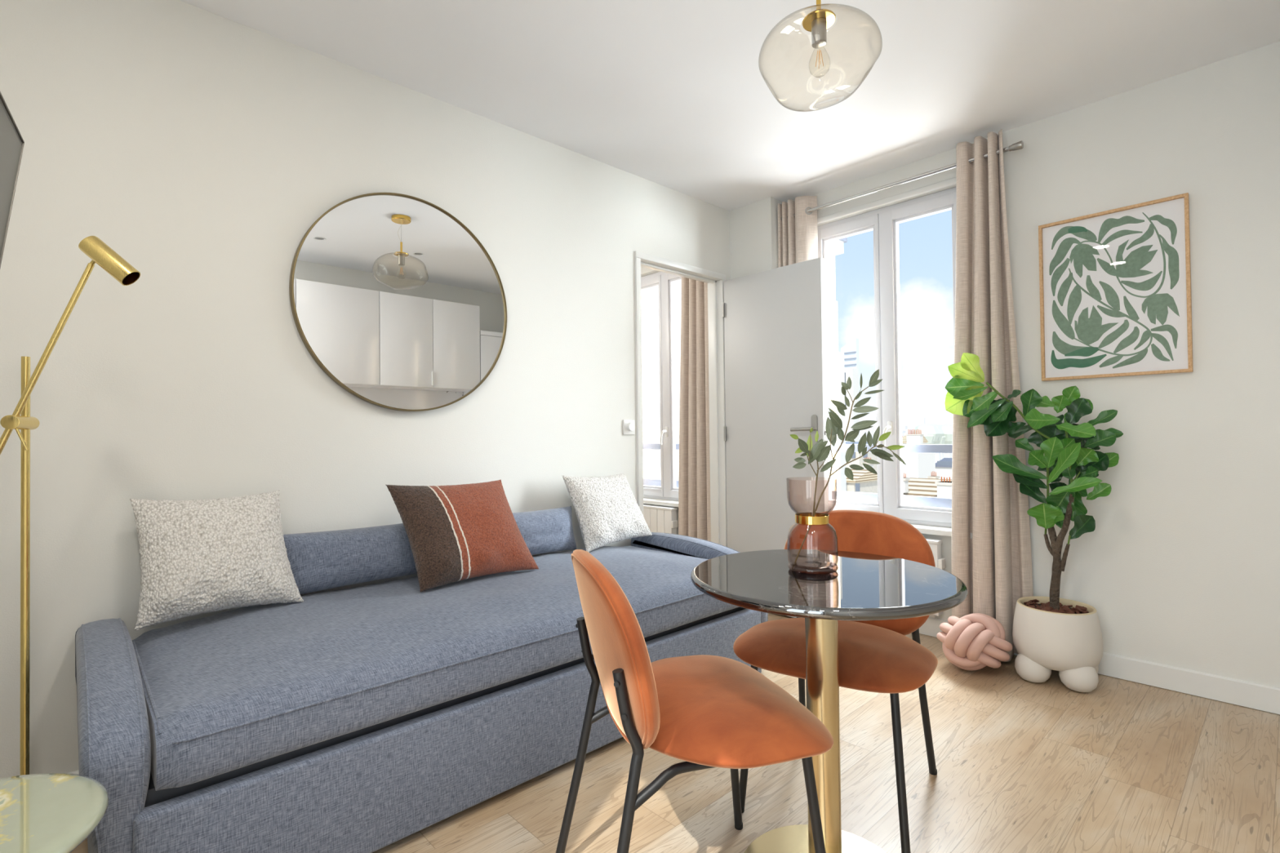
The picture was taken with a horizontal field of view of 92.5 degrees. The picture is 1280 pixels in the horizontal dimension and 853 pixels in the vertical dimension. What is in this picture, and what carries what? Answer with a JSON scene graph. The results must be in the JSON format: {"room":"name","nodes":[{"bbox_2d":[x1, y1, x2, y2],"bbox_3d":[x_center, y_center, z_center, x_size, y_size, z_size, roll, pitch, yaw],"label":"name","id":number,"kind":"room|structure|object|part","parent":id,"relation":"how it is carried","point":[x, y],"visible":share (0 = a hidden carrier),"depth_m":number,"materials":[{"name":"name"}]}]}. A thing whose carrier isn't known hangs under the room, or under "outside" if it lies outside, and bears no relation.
{"room":"living room","nodes":[
{"label":"living room","id":0,"kind":"room"},
{"bbox_2d":[0,0,730,777],"bbox_3d":[-0.741,-0.140,2.749,3.900,2.500,0.100,0,-1,-43],"label":"wall","id":1,"kind":"structure","parent":0,"point":[202,147],"depth_m":2.07,"materials":[{"name":"white paint"}]},
{"bbox_2d":[66,769,79,774],"bbox_3d":[-1.022,1.059,2.380,2.787,0.095,0.013,0,-1,-43],"label":"baseboard","id":2,"kind":"structure","parent":1,"relation":"attached to","point":[77,772],"depth_m":1.79,"materials":[{"name":"white paint"}]},
{"bbox_2d":[288,192,506,411],"bbox_3d":[-0.931,-0.498,2.487,0.874,0.874,0.032,0,-1,-43],"label":"round mirror","id":3,"kind":"object","parent":1,"relation":"attached to","point":[393,296],"visible":1,"depth_m":2.44,"materials":[{"name":"gold metal"}]},
{"bbox_2d":[622,419,635,435],"bbox_3d":[-0.053,0.003,3.301,0.082,0.081,0.030,0,-1,-43],"label":"dimmer switch","id":4,"kind":"object","parent":1,"relation":"attached to","point":[628,425],"visible":1,"depth_m":3.29,"materials":[{"name":"white plastic"}]},
{"bbox_3d":[-0.050,0.003,3.299,0.054,0.054,0.022,0,-1,-43],"label":"knob","id":5,"kind":"part","parent":4,"relation":"part of","materials":[{"name":"white plastic"}]},
{"bbox_2d":[634,250,827,617],"bbox_3d":[0.471,0.067,3.404,0.783,2.076,0.819,0,-1,-43],"label":"door","id":6,"kind":"structure","parent":1,"relation":"in","point":[766,329],"depth_m":3.61,"materials":[{"name":"white paint"}]},
{"bbox_3d":[0.912,0.040,3.408,0.057,0.210,0.140,0,-1,-43],"label":"handle","id":7,"kind":"part","parent":6,"relation":"part of","materials":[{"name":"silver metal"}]},
{"bbox_3d":[1.020,0.038,3.363,0.018,0.220,0.008,0,-1,-43],"label":"lock plate","id":8,"kind":"part","parent":6,"relation":"part of","materials":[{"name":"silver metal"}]},
{"bbox_2d":[71,613,1279,852],"bbox_3d":[-0.435,1.155,2.641,4.200,0.100,5.830,0,-1,-43],"label":"floor","id":9,"kind":"structure","parent":0,"point":[1121,766],"depth_m":1.85,"materials":[{"name":"brown wood"}]},
{"bbox_2d":[0,773,109,852],"bbox_3d":[-1.093,0.864,0.924,0.441,0.450,0.441,0,-1,-43],"label":"side table","id":10,"kind":"object","parent":9,"relation":"on","point":[50,812],"visible":1,"depth_m":1.02,"materials":[{"name":"green glass"}]},
{"bbox_2d":[0,235,140,775],"bbox_3d":[-1.390,0.323,1.443,0.319,1.553,0.239,0,-1,-43],"label":"floor lamp","id":11,"kind":"object","parent":9,"relation":"on","point":[100,253],"visible":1,"depth_m":1.41,"materials":[{"name":"gold metal"}]},
{"bbox_3d":[-1.387,0.027,1.373,0.024,0.054,0.006,0,-1,-43],"label":"lever","id":12,"kind":"part","parent":11,"relation":"part of","materials":[{"name":"gold metal"}]},
{"bbox_3d":[-1.394,-0.091,1.399,0.220,0.604,0.012,0,-1,-43],"label":"arm","id":13,"kind":"part","parent":11,"relation":"part of","materials":[{"name":"gold metal"}]},
{"bbox_3d":[-1.270,-0.397,1.468,0.118,0.114,0.048,0,-1,-15],"label":"lamp shade","id":14,"kind":"part","parent":11,"relation":"part of","materials":[{"name":"gold metal"}]},
{"bbox_2d":[75,532,768,852],"bbox_3d":[-0.520,0.813,2.253,2.286,0.532,0.855,0,-1,-43],"label":"daybed","id":15,"kind":"object","parent":9,"relation":"on","point":[366,718],"visible":0.75,"depth_m":1.61,"materials":[{"name":"blue fabric"}]},
{"bbox_3d":[-1.320,0.808,1.517,0.112,0.524,0.836,0,-1,-43],"label":"armrest","id":16,"kind":"part","parent":15,"relation":"part of","materials":[{"name":"blue fabric"}]},
{"bbox_2d":[129,489,303,630],"bbox_3d":[-1.305,0.395,1.909,0.431,0.362,0.225,0,-1,-43],"label":"cushion","id":17,"kind":"object","parent":15,"relation":"on","point":[197,557],"visible":1,"depth_m":1.84,"materials":[{"name":"white fabric"}]},
{"bbox_2d":[283,523,417,594],"bbox_3d":[-1.004,0.474,2.273,0.635,0.215,0.179,0,-1,-43],"label":"bolster","id":18,"kind":"object","parent":15,"relation":"on","point":[320,561],"visible":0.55,"depth_m":2.15,"materials":[{"name":"blue fabric"}]},
{"bbox_3d":[-0.516,0.669,2.255,2.060,0.193,0.845,0,-1,-43],"label":"mattress","id":19,"kind":"part","parent":15,"relation":"part of","materials":[{"name":"blue fabric"}]},
{"bbox_3d":[-0.548,0.921,2.267,2.095,0.300,0.770,0,-1,-43],"label":"frame","id":20,"kind":"part","parent":15,"relation":"part of","materials":[{"name":"grey"}]},
{"bbox_3d":[-0.255,0.929,1.954,2.105,0.286,0.048,0,-1,-43],"label":"drawer","id":21,"kind":"part","parent":15,"relation":"part of","materials":[{"name":"blue fabric"}]},
{"bbox_2d":[385,479,538,591],"bbox_3d":[-0.662,0.393,2.349,0.535,0.365,0.242,0,-1,-43],"label":"cushion","id":22,"kind":"object","parent":15,"relation":"on","point":[455,533],"visible":1,"depth_m":2.27,"materials":[{"name":"orange fabric"}]},
{"bbox_2d":[512,506,576,555],"bbox_3d":[-0.532,0.477,2.716,0.610,0.216,0.182,0,-1,-43],"label":"bolster","id":23,"kind":"object","parent":15,"relation":"on","point":[545,531],"visible":0.48,"depth_m":2.73,"materials":[{"name":"blue fabric"}]},
{"bbox_2d":[561,473,652,552],"bbox_3d":[-0.145,0.405,3.007,0.474,0.354,0.199,0,-1,-43],"label":"cushion","id":24,"kind":"object","parent":15,"relation":"on","point":[607,511],"visible":1,"depth_m":2.92,"materials":[{"name":"white fabric"}]},
{"bbox_3d":[0.267,0.810,3.003,0.112,0.524,0.836,0,-1,-43],"label":"armrest","id":25,"kind":"part","parent":15,"relation":"part of","materials":[{"name":"blue fabric"}]},
{"bbox_2d":[555,549,833,852],"bbox_3d":[0.100,0.679,1.380,0.544,0.811,0.536,0,-1,-17],"label":"dining chair","id":26,"kind":"object","parent":9,"relation":"on","point":[702,711],"visible":1,"depth_m":1.23,"materials":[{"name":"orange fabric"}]},
{"bbox_3d":[-0.157,0.778,1.493,0.124,0.622,0.036,-1,-1,-1],"label":"leg","id":27,"kind":"part","parent":26,"relation":"part of","materials":[{"name":"black metal"}]},
{"bbox_3d":[0.051,0.698,1.547,0.376,0.066,0.038,0,-1,-17],"label":"seat rail","id":28,"kind":"part","parent":26,"relation":"part of","materials":[{"name":"black metal"}]},
{"bbox_3d":[-0.073,0.466,1.331,0.120,0.384,0.474,0,-1,-17],"label":"backrest","id":29,"kind":"part","parent":26,"relation":"part of","materials":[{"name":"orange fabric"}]},
{"bbox_3d":[-0.048,0.771,1.139,0.124,0.622,0.036,0,-1,-33],"label":"leg","id":30,"kind":"part","parent":26,"relation":"part of","materials":[{"name":"black metal"}]},
{"bbox_3d":[0.153,0.692,1.214,0.376,0.066,0.038,0,-1,-17],"label":"seat rail","id":31,"kind":"part","parent":26,"relation":"part of","materials":[{"name":"black metal"}]},
{"bbox_3d":[0.248,0.871,1.634,0.021,0.428,0.075,-1,-1,36],"label":"leg","id":32,"kind":"part","parent":26,"relation":"part of","materials":[{"name":"black metal"}]},
{"bbox_3d":[0.155,0.626,1.398,0.428,0.086,0.536,0,-1,-17],"label":"seat","id":33,"kind":"part","parent":26,"relation":"part of","materials":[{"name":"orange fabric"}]},
{"bbox_3d":[0.367,0.864,1.247,0.075,0.428,0.021,-1,-1,20],"label":"leg","id":34,"kind":"part","parent":26,"relation":"part of","materials":[{"name":"black metal"}]},
{"bbox_2d":[690,549,968,852],"bbox_3d":[0.435,0.714,1.455,0.620,0.730,0.620,0,-1,-43],"label":"bistro table","id":35,"kind":"object","parent":9,"relation":"on","point":[864,587],"visible":0.96,"depth_m":1.42,"materials":[{"name":"black glass"}]},
{"bbox_2d":[786,476,838,574],"bbox_3d":[0.419,0.238,1.492,0.119,0.222,0.119,0,-1,-43],"label":"glass vase","id":36,"kind":"object","parent":35,"relation":"on","point":[806,566],"visible":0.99,"depth_m":1.47,"materials":[{"name":"brown glass"}]},
{"bbox_2d":[790,426,836,516],"bbox_3d":[0.419,0.111,1.477,0.122,0.219,0.070,-1,-1,1],"label":"sprig","id":37,"kind":"object","parent":36,"relation":"in","point":[820,452],"visible":1,"depth_m":1.47,"materials":[{"name":"green plant"}]},
{"bbox_3d":[0.425,0.114,1.485,0.061,0.215,0.043,0,-1,-15],"label":"stem","id":38,"kind":"part","parent":37,"relation":"part of","materials":[{"name":"green plant"}]},
{"bbox_2d":[793,368,906,564],"bbox_3d":[0.507,0.101,1.500,0.280,0.490,0.071,-1,-1,-1],"label":"sprig","id":39,"kind":"object","parent":36,"relation":"in","point":[833,427],"visible":0.97,"depth_m":1.50,"materials":[{"name":"green plant"}]},
{"bbox_3d":[0.439,1.072,1.450,0.400,0.014,0.400,0,-1,-43],"label":"plate","id":40,"kind":"part","parent":35,"relation":"part of","materials":[{"name":"gold metal"}]},
{"bbox_2d":[733,510,937,852],"bbox_3d":[0.592,0.679,1.808,0.536,0.811,0.544,-1,-1,34],"label":"dining chair","id":41,"kind":"object","parent":9,"relation":"on","point":[877,656],"visible":0.6,"depth_m":1.73,"materials":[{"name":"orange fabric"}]},
{"bbox_3d":[0.306,0.872,1.738,0.075,0.428,0.021,0,-1,-19],"label":"leg","id":42,"kind":"part","parent":41,"relation":"part of","materials":[{"name":"black metal"}]},
{"bbox_3d":[0.556,0.777,2.086,0.036,0.622,0.124,-1,-1,18],"label":"leg","id":43,"kind":"part","parent":41,"relation":"part of","materials":[{"name":"black metal"}]},
{"bbox_3d":[0.559,0.626,1.760,0.536,0.086,0.428,-1,-1,34],"label":"seat","id":44,"kind":"part","parent":41,"relation":"part of","materials":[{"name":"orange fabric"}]},
{"bbox_3d":[0.688,0.466,1.959,0.474,0.384,0.120,-1,-1,34],"label":"backrest","id":45,"kind":"part","parent":41,"relation":"part of","materials":[{"name":"orange fabric"}]},
{"bbox_3d":[0.644,0.865,1.514,0.021,0.428,0.075,-1,-1,-3],"label":"leg","id":46,"kind":"part","parent":41,"relation":"part of","materials":[{"name":"black metal"}]},
{"bbox_3d":[0.865,0.771,1.881,0.124,0.622,0.036,0,-1,-41],"label":"leg","id":47,"kind":"part","parent":41,"relation":"part of","materials":[{"name":"black metal"}]},
{"bbox_2d":[936,613,1013,671],"bbox_3d":[1.488,0.959,2.730,0.288,0.242,0.285,-1,-1,-5],"label":"cushion","id":48,"kind":"object","parent":9,"relation":"on","point":[975,641],"visible":1,"depth_m":2.64,"materials":[{"name":"pink fabric"}]},
{"bbox_2d":[944,352,1123,692],"bbox_3d":[1.708,0.372,2.671,0.340,1.418,0.620,0,-1,-43],"label":"fig","id":49,"kind":"object","parent":9,"relation":"on","point":[1064,636],"visible":1,"depth_m":2.57,"materials":[{"name":"green plant"}]},
{"bbox_3d":[1.713,0.148,2.650,0.370,0.698,0.082,-1,-1,28],"label":"green stem","id":50,"kind":"part","parent":49,"relation":"part of","materials":[{"name":"green plant"}]},
{"bbox_2d":[179,0,1279,211],"bbox_3d":[-0.466,-1.454,2.677,4.200,0.120,5.830,0,-1,-43],"label":"ceiling","id":51,"kind":"structure","parent":0,"point":[674,95],"depth_m":2.38,"materials":[{"name":"white paint"}]},
{"bbox_2d":[758,0,882,111],"bbox_3d":[0.516,-1.184,1.774,0.344,0.466,0.338,0,-1,-43],"label":"pendant lamp","id":52,"kind":"object","parent":51,"relation":"hanging from","point":[817,22],"visible":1,"depth_m":1.76,"materials":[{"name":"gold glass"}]},
{"bbox_3d":[0.518,-1.218,1.775,0.013,0.076,0.013,-1,-1,13],"label":"rod","id":53,"kind":"part","parent":52,"relation":"part of","materials":[{"name":"gold metal"}]},
{"bbox_2d":[811,17,826,48],"bbox_3d":[0.519,-1.139,1.774,0.043,0.064,0.043,0,-1,-43],"label":"bulb socket","id":54,"kind":"object","parent":52,"relation":"attached to","point":[819,25],"depth_m":1.76,"materials":[{"name":"grey metal"}]},
{"bbox_2d":[729,196,782,279],"bbox_3d":[0.762,-0.142,3.871,0.172,2.500,0.318,0,-1,-43],"label":"wall pier","id":55,"kind":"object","parent":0,"point":[753,227],"visible":0.29,"depth_m":3.80,"materials":[{"name":"white paint"}]},
{"bbox_2d":[640,40,1279,688],"bbox_3d":[0.973,-0.142,3.991,0.300,2.500,5.830,0,-1,-43],"label":"wall","id":56,"kind":"structure","parent":0,"point":[1179,566],"depth_m":2.47,"materials":[{"name":"white paint"}]},
{"bbox_2d":[643,504,677,534],"bbox_3d":[0.037,0.849,4.697,0.096,0.498,0.694,0,-1,-43],"label":"radiator","id":57,"kind":"object","parent":56,"relation":"attached to","point":[662,519],"visible":0.33,"depth_m":4.51,"materials":[{"name":"white metal"}]},
{"bbox_2d":[643,498,678,507],"bbox_3d":[0.134,0.576,4.634,0.065,0.030,1.000,0,-1,-43],"label":"trim","id":58,"kind":"structure","parent":56,"relation":"attached to","point":[655,502],"depth_m":4.57,"materials":[{"name":"white paint"}]},
{"bbox_2d":[640,271,681,501],"bbox_3d":[0.177,-0.319,4.696,0.129,1.760,0.886,0,-1,-43],"label":"window","id":59,"kind":"structure","parent":56,"relation":"in","point":[668,491],"depth_m":4.67,"materials":[{"name":"white plastic"}]},
{"bbox_3d":[0.183,0.071,4.639,0.063,0.141,0.029,0,-1,-30],"label":"handle","id":60,"kind":"part","parent":59,"relation":"part of","materials":[{"name":"white plastic"}]},
{"bbox_2d":[643,443,679,488],"bbox_3d":[0.308,0.315,4.803,0.030,0.360,0.886,0,-1,-43],"label":"guard rail","id":61,"kind":"object","parent":56,"relation":"attached to","point":[646,482],"visible":0.07,"depth_m":4.99,"materials":[{"name":"grey metal"}]},
{"bbox_2d":[640,240,838,490],"bbox_3d":[0.897,-0.334,4.186,0.245,1.760,2.669,0,-1,-43],"label":"trim","id":62,"kind":"structure","parent":56,"relation":"attached to","point":[645,295],"depth_m":5.16,"materials":[{"name":"white paint"}]},
{"bbox_2d":[817,186,956,527],"bbox_3d":[1.359,-0.350,3.433,0.129,1.760,0.886,0,-1,-43],"label":"window","id":63,"kind":"structure","parent":56,"relation":"in","point":[884,222],"depth_m":3.40,"materials":[{"name":"white plastic"}]},
{"bbox_3d":[1.365,0.040,3.377,0.063,0.141,0.029,0,-1,-30],"label":"handle","id":64,"kind":"part","parent":63,"relation":"part of","materials":[{"name":"white plastic"}]},
{"bbox_2d":[817,177,956,224],"bbox_3d":[1.304,-1.235,3.404,0.022,0.034,0.980,0,-1,-43],"label":"trim","id":65,"kind":"structure","parent":56,"relation":"attached to","point":[952,181],"depth_m":3.33,"materials":[{"name":"white paint"}]},
{"bbox_2d":[831,444,952,508],"bbox_3d":[1.490,0.283,3.541,0.030,0.360,0.886,0,-1,-43],"label":"guard rail","id":66,"kind":"object","parent":56,"relation":"attached to","point":[939,502],"visible":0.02,"depth_m":3.47,"materials":[{"name":"grey metal"}]},
{"bbox_2d":[781,140,1023,220],"bbox_3d":[1.338,-1.268,3.298,0.116,0.080,1.291,0,-1,-43],"label":"curtain rod","id":67,"kind":"object","parent":56,"relation":"attached to","point":[1018,145],"visible":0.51,"depth_m":3.18,"materials":[{"name":"silver metal"}]},
{"bbox_2d":[777,195,817,267],"bbox_3d":[0.949,-0.135,3.650,0.119,2.448,0.237,0,-1,-43],"label":"curtain","id":68,"kind":"object","parent":67,"relation":"hanging from","point":[797,236],"visible":0.19,"depth_m":3.62,"materials":[{"name":"beige fabric"}]},
{"bbox_2d":[951,128,1033,662],"bbox_3d":[1.640,-0.153,2.922,0.163,2.448,0.340,0,-1,-38],"label":"curtain","id":69,"kind":"object","parent":67,"relation":"hanging from","point":[994,566],"visible":0.85,"depth_m":2.88,"materials":[{"name":"beige fabric"}]},
{"bbox_2d":[924,537,945,616],"bbox_3d":[1.327,0.771,3.319,0.096,0.377,0.631,0,-1,-43],"label":"radiator","id":70,"kind":"object","parent":56,"relation":"attached to","point":[935,545],"visible":0.17,"depth_m":3.09,"materials":[{"name":"white metal"}]},
{"bbox_3d":[1.314,0.780,3.319,0.060,0.359,0.603,0,-1,-43],"label":"panel","id":71,"kind":"part","parent":70,"relation":"part of","materials":[{"name":"white metal"}]},
{"bbox_2d":[913,525,972,538],"bbox_3d":[1.316,0.545,3.371,0.065,0.030,1.000,0,-1,-43],"label":"trim","id":72,"kind":"structure","parent":56,"relation":"attached to","point":[923,530],"depth_m":3.13,"materials":[{"name":"white paint"}]},
{"bbox_2d":[919,617,1279,714],"bbox_3d":[1.870,1.031,2.803,0.013,0.095,2.712,0,-1,-43],"label":"baseboard","id":73,"kind":"structure","parent":56,"relation":"attached to","point":[1254,695],"depth_m":2.45,"materials":[{"name":"white paint"}]},
{"bbox_2d":[1038,192,1193,381],"bbox_3d":[2.022,-0.571,2.631,0.025,0.715,0.516,0,-1,-43],"label":"framed print","id":74,"kind":"object","parent":56,"relation":"attached to","point":[1115,284],"visible":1,"depth_m":2.62,"materials":[{"name":"green paper"}]},
{"bbox_3d":[0.093,-1.236,4.633,0.108,0.080,1.430,0,-1,-43],"label":"curtain rod","id":75,"kind":"object","parent":56,"relation":"attached to","visible":0},
{"bbox_2d":[678,276,711,541],"bbox_3d":[0.435,-0.121,4.198,0.123,2.448,0.487,0,-1,-41],"label":"curtain","id":76,"kind":"object","parent":75,"relation":"hanging from","point":[694,476],"visible":0.53,"depth_m":4.22,"materials":[{"name":"beige fabric"}]},
{"bbox_2d":[1012,596,1103,692],"bbox_3d":[1.777,0.921,2.612,0.320,0.318,0.320,0,-1,-43],"label":"pot","id":77,"kind":"object","parent":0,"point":[1064,636],"depth_m":2.50,"materials":[{"name":"beige ceramic"}]},
{"bbox_3d":[-1.913,-0.147,1.221,0.100,2.500,5.730,0,-1,-43],"label":"wall","id":78,"kind":"structure","parent":0,"visible":0},
{"bbox_2d":[0,91,24,268],"bbox_3d":[-1.085,-0.299,0.703,0.415,0.545,0.936,0,-1,-38],"label":"television","id":79,"kind":"object","parent":78,"relation":"attached to","point":[11,141],"visible":1,"depth_m":1.14,"materials":[{"name":"black plastic"}]},
{"label":"outside","id":80,"kind":"structure","parent":0,"visible":0},
{"bbox_2d":[859,417,952,462],"bbox_3d":[105.749,11.974,326.413,270.146,36.539,211.374,0,-1,-43],"label":"city","id":81,"kind":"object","parent":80,"point":[939,456],"visible":0.04,"depth_m":224.92,"materials":[{"name":"white stone"}]},
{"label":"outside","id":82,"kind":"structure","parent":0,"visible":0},
{"bbox_2d":[913,423,952,444],"bbox_3d":[64.561,2.124,133.285,32.672,5.374,14.958,0,-1,-43],"label":"trees","id":83,"kind":"object","parent":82,"point":[934,433],"visible":0.79,"depth_m":121.27,"materials":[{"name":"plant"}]},
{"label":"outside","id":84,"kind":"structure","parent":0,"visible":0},
{"bbox_2d":[840,338,859,400],"bbox_3d":[60.137,-15.958,175.499,1.900,17.984,4.720,0,-1,-43],"label":"building","id":85,"kind":"structure","parent":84,"point":[851,350],"depth_m":174.40,"materials":[{"name":"white"}]},
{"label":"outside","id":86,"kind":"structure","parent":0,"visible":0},
{"bbox_2d":[902,471,951,497],"bbox_3d":[14.835,3.962,30.373,5.930,3.535,3.599,0,-1,-43],"label":"house","id":87,"kind":"structure","parent":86,"point":[931,486],"depth_m":29.18,"materials":[{"name":"white"}]},
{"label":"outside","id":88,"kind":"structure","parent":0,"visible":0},
{"bbox_2d":[846,457,877,493],"bbox_3d":[12.877,4.525,37.447,3.722,5.206,3.028,0,-1,-43],"label":"house","id":89,"kind":"structure","parent":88,"point":[864,481],"depth_m":36.30,"materials":[{"name":"stone"}]},
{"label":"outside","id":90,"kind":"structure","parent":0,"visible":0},
{"bbox_2d":[902,453,935,478],"bbox_3d":[21.671,4.622,48.431,3.277,5.749,2.049,0,-1,-43],"label":"house","id":91,"kind":"structure","parent":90,"point":[918,465],"depth_m":47.18,"materials":[{"name":"white"}]},
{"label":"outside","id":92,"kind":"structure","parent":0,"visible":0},
{"bbox_2d":[935,457,951,479],"bbox_3d":[31.347,6.175,59.926,5.420,6.127,3.203,0,-1,-43],"label":"house","id":93,"kind":"structure","parent":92,"point":[943,467],"depth_m":58.63,"materials":[{"name":"white"}]},
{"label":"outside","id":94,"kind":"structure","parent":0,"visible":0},
{"bbox_2d":[902,429,928,444],"bbox_3d":[33.206,5.924,73.754,3.856,11.172,2.906,0,-1,-43],"label":"house","id":95,"kind":"structure","parent":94,"point":[908,438],"depth_m":72.28,"materials":[{"name":"white"}]},
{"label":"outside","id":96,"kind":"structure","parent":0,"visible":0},
{"bbox_2d":[845,441,877,473],"bbox_3d":[21.823,5.518,61.170,5.215,7.973,4.489,0,-1,-43],"label":"house","id":97,"kind":"structure","parent":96,"point":[855,455],"depth_m":59.12,"materials":[{"name":"stone"}]},
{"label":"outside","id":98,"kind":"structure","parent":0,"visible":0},
{"bbox_2d":[649,237,847,491],"bbox_3d":[-2.327,5.314,18.370,5.250,20.515,20.827,0,-1,-43],"label":"window frame","id":99,"kind":"structure","parent":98,"point":[654,292],"depth_m":13.20,"materials":[{"name":"white"}]},
{"bbox_3d":[2.500,-2.761,9.825,0.500,0.177,1.387,0,-1,-43],"label":"cornice","id":100,"kind":"part","parent":99,"relation":"part of","materials":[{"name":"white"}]},
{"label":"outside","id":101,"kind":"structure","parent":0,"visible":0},
{"bbox_2d":[844,368,859,441],"bbox_3d":[45.659,-1.757,133.163,2.917,21.481,2.726,0,-1,-43],"label":"tower block","id":102,"kind":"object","parent":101,"point":[852,373],"visible":0.21,"depth_m":132.25,"materials":[{"name":"white"}]}
]}

